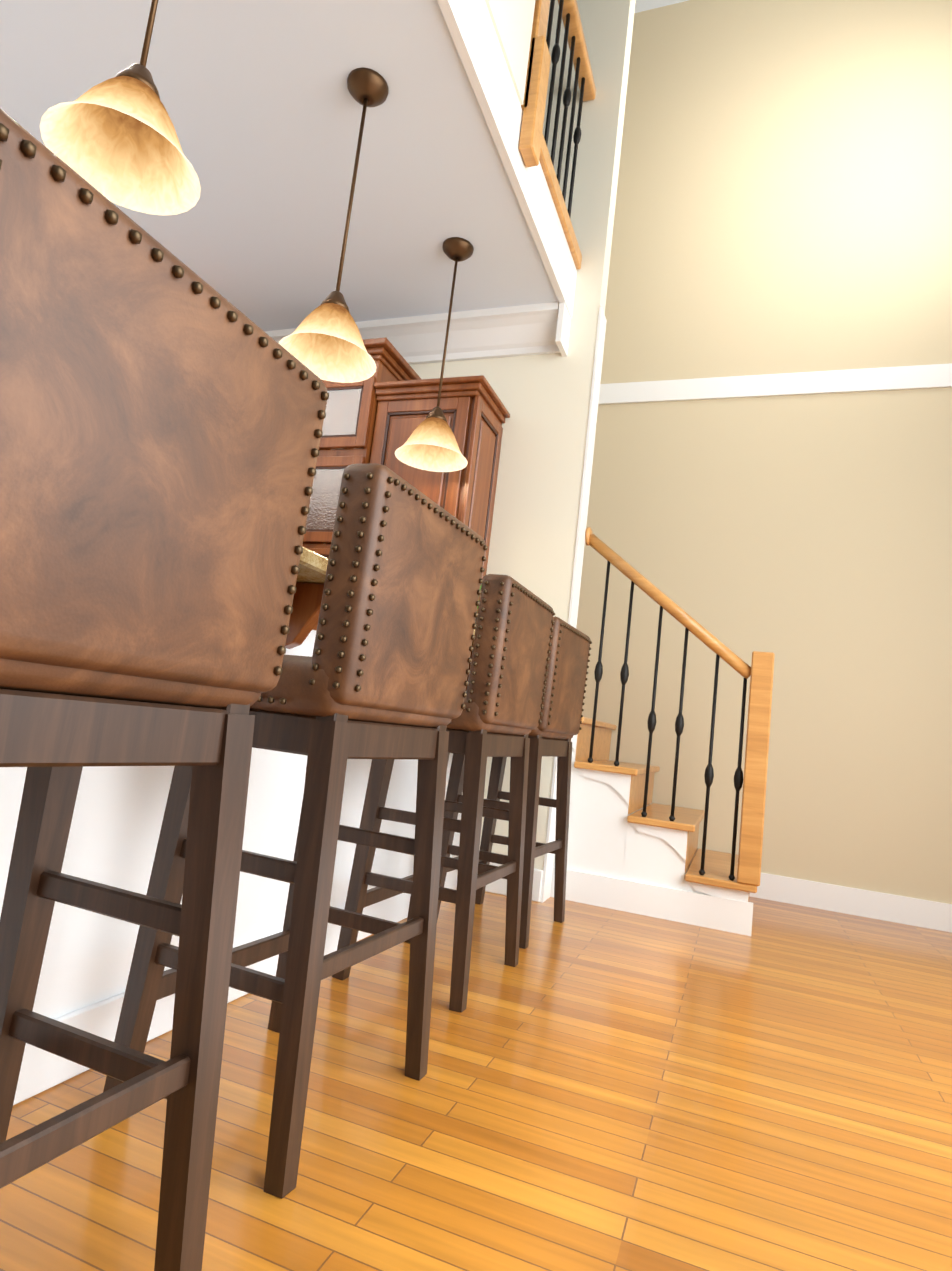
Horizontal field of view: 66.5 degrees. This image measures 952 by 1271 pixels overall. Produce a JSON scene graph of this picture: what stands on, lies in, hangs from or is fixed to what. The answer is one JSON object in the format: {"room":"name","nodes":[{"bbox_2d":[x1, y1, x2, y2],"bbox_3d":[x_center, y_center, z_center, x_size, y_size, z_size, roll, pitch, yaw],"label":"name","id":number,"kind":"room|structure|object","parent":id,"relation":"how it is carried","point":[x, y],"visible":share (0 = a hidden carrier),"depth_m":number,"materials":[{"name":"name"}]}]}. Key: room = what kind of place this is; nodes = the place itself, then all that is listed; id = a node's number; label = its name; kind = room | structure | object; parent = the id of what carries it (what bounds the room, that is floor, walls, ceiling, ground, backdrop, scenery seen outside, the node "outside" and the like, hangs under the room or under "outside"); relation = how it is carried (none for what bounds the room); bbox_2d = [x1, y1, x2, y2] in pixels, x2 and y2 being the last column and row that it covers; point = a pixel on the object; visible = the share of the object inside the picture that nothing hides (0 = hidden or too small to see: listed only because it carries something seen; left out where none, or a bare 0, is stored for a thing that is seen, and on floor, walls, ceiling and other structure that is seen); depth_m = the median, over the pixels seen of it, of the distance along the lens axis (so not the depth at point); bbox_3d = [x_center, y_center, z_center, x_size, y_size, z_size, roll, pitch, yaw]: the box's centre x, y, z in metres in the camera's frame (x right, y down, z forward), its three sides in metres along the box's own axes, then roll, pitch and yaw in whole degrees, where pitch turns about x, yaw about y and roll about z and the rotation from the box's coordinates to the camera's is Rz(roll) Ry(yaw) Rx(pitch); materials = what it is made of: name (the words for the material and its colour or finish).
{"room":"home kitchen","nodes":[
{"label":"home kitchen","id":0,"kind":"room"},
{"bbox_2d":[0,0,557,330],"bbox_3d":[-5.956,-2.663,1.566,10.680,0.240,8.380,4,-8,21],"label":"ceiling","id":1,"kind":"structure","parent":0,"point":[263,106],"depth_m":2.63,"materials":[{"name":"white paint"}]},
{"bbox_2d":[40,0,200,215],"bbox_3d":[-0.679,-1.449,1.570,0.304,0.950,0.304,4,-8,21],"label":"pendant light","id":2,"kind":"object","parent":1,"relation":"hanging from","point":[115,140],"visible":1,"depth_m":1.56,"materials":[{"name":"beige glass"}]},
{"bbox_2d":[279,67,387,382],"bbox_3d":[-0.407,-1.325,2.312,0.304,0.950,0.304,4,-8,21],"label":"pendant light","id":3,"kind":"object","parent":1,"relation":"hanging from","point":[323,341],"visible":0.98,"depth_m":2.32,"materials":[{"name":"beige glass"}]},
{"bbox_2d":[395,237,473,471],"bbox_3d":[-0.131,-1.199,3.063,0.304,0.950,0.304,4,-8,21],"label":"pendant light","id":4,"kind":"object","parent":1,"relation":"hanging from","point":[430,444],"visible":1,"depth_m":3.07,"materials":[{"name":"beige glass"}]},
{"bbox_2d":[437,0,576,318],"bbox_3d":[-0.959,-2.317,-0.328,0.030,0.252,8.380,4,-8,21],"label":"trim","id":5,"kind":"structure","parent":1,"relation":"attached to","point":[473,34],"depth_m":2.56,"materials":[{"name":"white wood"}]},
{"bbox_2d":[0,892,951,1270],"bbox_3d":[-2.869,0.711,2.088,16.500,0.100,12.500,4,-8,21],"label":"floor","id":6,"kind":"structure","parent":0,"point":[596,1088],"depth_m":1.38,"materials":[{"name":"brown wood"}]},
{"bbox_2d":[0,766,143,1068],"bbox_3d":[-1.027,0.342,1.369,0.360,0.870,0.568,4,-8,21],"label":"base cabinet","id":7,"kind":"object","parent":6,"relation":"on","point":[73,977],"depth_m":1.34,"materials":[{"name":"white wood"}]},
{"bbox_2d":[286,637,314,652],"bbox_3d":[-0.739,0.004,2.112,0.380,0.040,2.977,4,-8,21],"label":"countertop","id":8,"kind":"structure","parent":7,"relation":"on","point":[295,642],"depth_m":1.92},
{"bbox_2d":[0,108,328,1270],"bbox_3d":[-0.511,0.185,0.740,0.409,1.144,0.506,4,-8,21],"label":"stool","id":9,"kind":"object","parent":6,"relation":"on","point":[162,412],"visible":1,"depth_m":0.73,"materials":[{"name":"brown leather"}]},
{"bbox_2d":[96,645,287,1036],"bbox_3d":[-0.869,0.414,1.800,0.360,0.870,0.568,4,-8,21],"label":"base cabinet","id":10,"kind":"object","parent":6,"relation":"on","point":[155,782],"depth_m":1.48,"materials":[{"name":"white wood"}]},
{"bbox_2d":[103,463,487,1198],"bbox_3d":[-0.299,0.296,1.431,0.417,1.144,0.509,4,-8,21],"label":"stool","id":11,"kind":"object","parent":6,"relation":"on","point":[383,671],"visible":0.92,"depth_m":1.25,"materials":[{"name":"brown leather"}]},
{"bbox_2d":[244,645,351,968],"bbox_3d":[-0.711,0.486,2.230,0.360,0.870,0.568,4,-8,21],"label":"base cabinet","id":12,"kind":"object","parent":6,"relation":"on","point":[283,800],"depth_m":1.91,"materials":[{"name":"white wood"}]},
{"bbox_2d":[332,759,407,936],"bbox_3d":[-0.562,0.554,2.637,0.360,0.870,0.518,4,-8,21],"label":"base cabinet","id":13,"kind":"object","parent":6,"relation":"on","point":[382,862],"depth_m":2.32,"materials":[{"name":"white wood"}]},
{"bbox_2d":[332,574,554,1012],"bbox_3d":[-0.061,0.419,2.195,0.402,1.144,0.503,4,-8,21],"label":"stool","id":14,"kind":"object","parent":6,"relation":"on","point":[500,715],"visible":0.73,"depth_m":2.01,"materials":[{"name":"brown wood"}]},
{"bbox_2d":[437,616,591,948],"bbox_3d":[0.151,0.520,2.803,0.417,1.144,0.509,4,-8,21],"label":"stool","id":15,"kind":"object","parent":6,"relation":"on","point":[555,731],"visible":0.69,"depth_m":2.69,"materials":[{"name":"brown wood"}]},
{"bbox_2d":[550,527,774,935],"bbox_3d":[-0.256,-0.228,4.210,3.681,2.870,0.945,4,-8,21],"label":"stair","id":16,"kind":"structure","parent":6,"relation":"on","point":[632,848],"depth_m":3.20,"materials":[{"name":"white wood"}]},
{"bbox_2d":[410,0,635,897],"bbox_3d":[-4.441,-1.938,5.471,10.840,5.600,0.120,4,-8,21],"label":"wall","id":17,"kind":"structure","parent":0,"point":[544,399],"depth_m":3.53,"materials":[{"name":"beige paint"}]},
{"bbox_2d":[264,301,570,364],"bbox_3d":[-1.487,-1.593,4.191,4.110,0.205,0.135,4,-8,21],"label":"crown molding","id":18,"kind":"structure","parent":17,"relation":"attached to","point":[527,330],"depth_m":3.54,"materials":[{"name":"white wood"}]},
{"bbox_2d":[364,385,504,600],"bbox_3d":[-0.217,-0.633,3.445,0.518,0.918,0.347,4,-8,21],"label":"upper cabinet","id":19,"kind":"object","parent":17,"relation":"attached to","point":[382,413],"depth_m":3.33,"materials":[{"name":"brown wood"}]},
{"bbox_2d":[485,862,542,901],"bbox_3d":[0.135,1.079,3.212,0.320,0.135,0.016,4,-8,21],"label":"baseboard","id":20,"kind":"structure","parent":17,"relation":"attached to","point":[498,886],"depth_m":3.19,"materials":[{"name":"white"}]},
{"bbox_2d":[519,0,595,269],"bbox_3d":[0.370,-2.356,3.183,0.147,1.310,0.968,4,-8,21],"label":"balcony railing","id":21,"kind":"object","parent":17,"relation":"attached to","point":[533,144],"visible":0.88,"depth_m":3.12,"materials":[{"name":"brown wood"}]},
{"bbox_2d":[540,306,606,902],"bbox_3d":[-2.744,-0.663,2.663,5.551,2.780,3.784,4,-8,21],"label":"trim","id":22,"kind":"structure","parent":17,"relation":"attached to","point":[577,570],"depth_m":3.40,"materials":[{"name":"white wood"}]},
{"bbox_2d":[485,0,688,104],"bbox_3d":[-2.869,-3.845,1.272,16.500,2.720,9.570,4,-8,21],"label":"wall","id":23,"kind":"structure","parent":0,"point":[512,21],"depth_m":2.56,"materials":[{"name":"beige paint"}]},
{"bbox_2d":[576,0,951,903],"bbox_3d":[-1.435,-1.592,5.463,16.500,5.600,0.120,4,-8,21],"label":"wall","id":24,"kind":"structure","parent":0,"point":[784,192],"depth_m":4.17,"materials":[{"name":"beige paint"}]},
{"bbox_2d":[598,363,951,931],"bbox_3d":[-1.610,-0.286,5.236,16.500,2.930,0.015,4,-8,21],"label":"trim","id":25,"kind":"structure","parent":24,"relation":"attached to","point":[880,906],"depth_m":3.98,"materials":[{"name":"white"}]}
]}

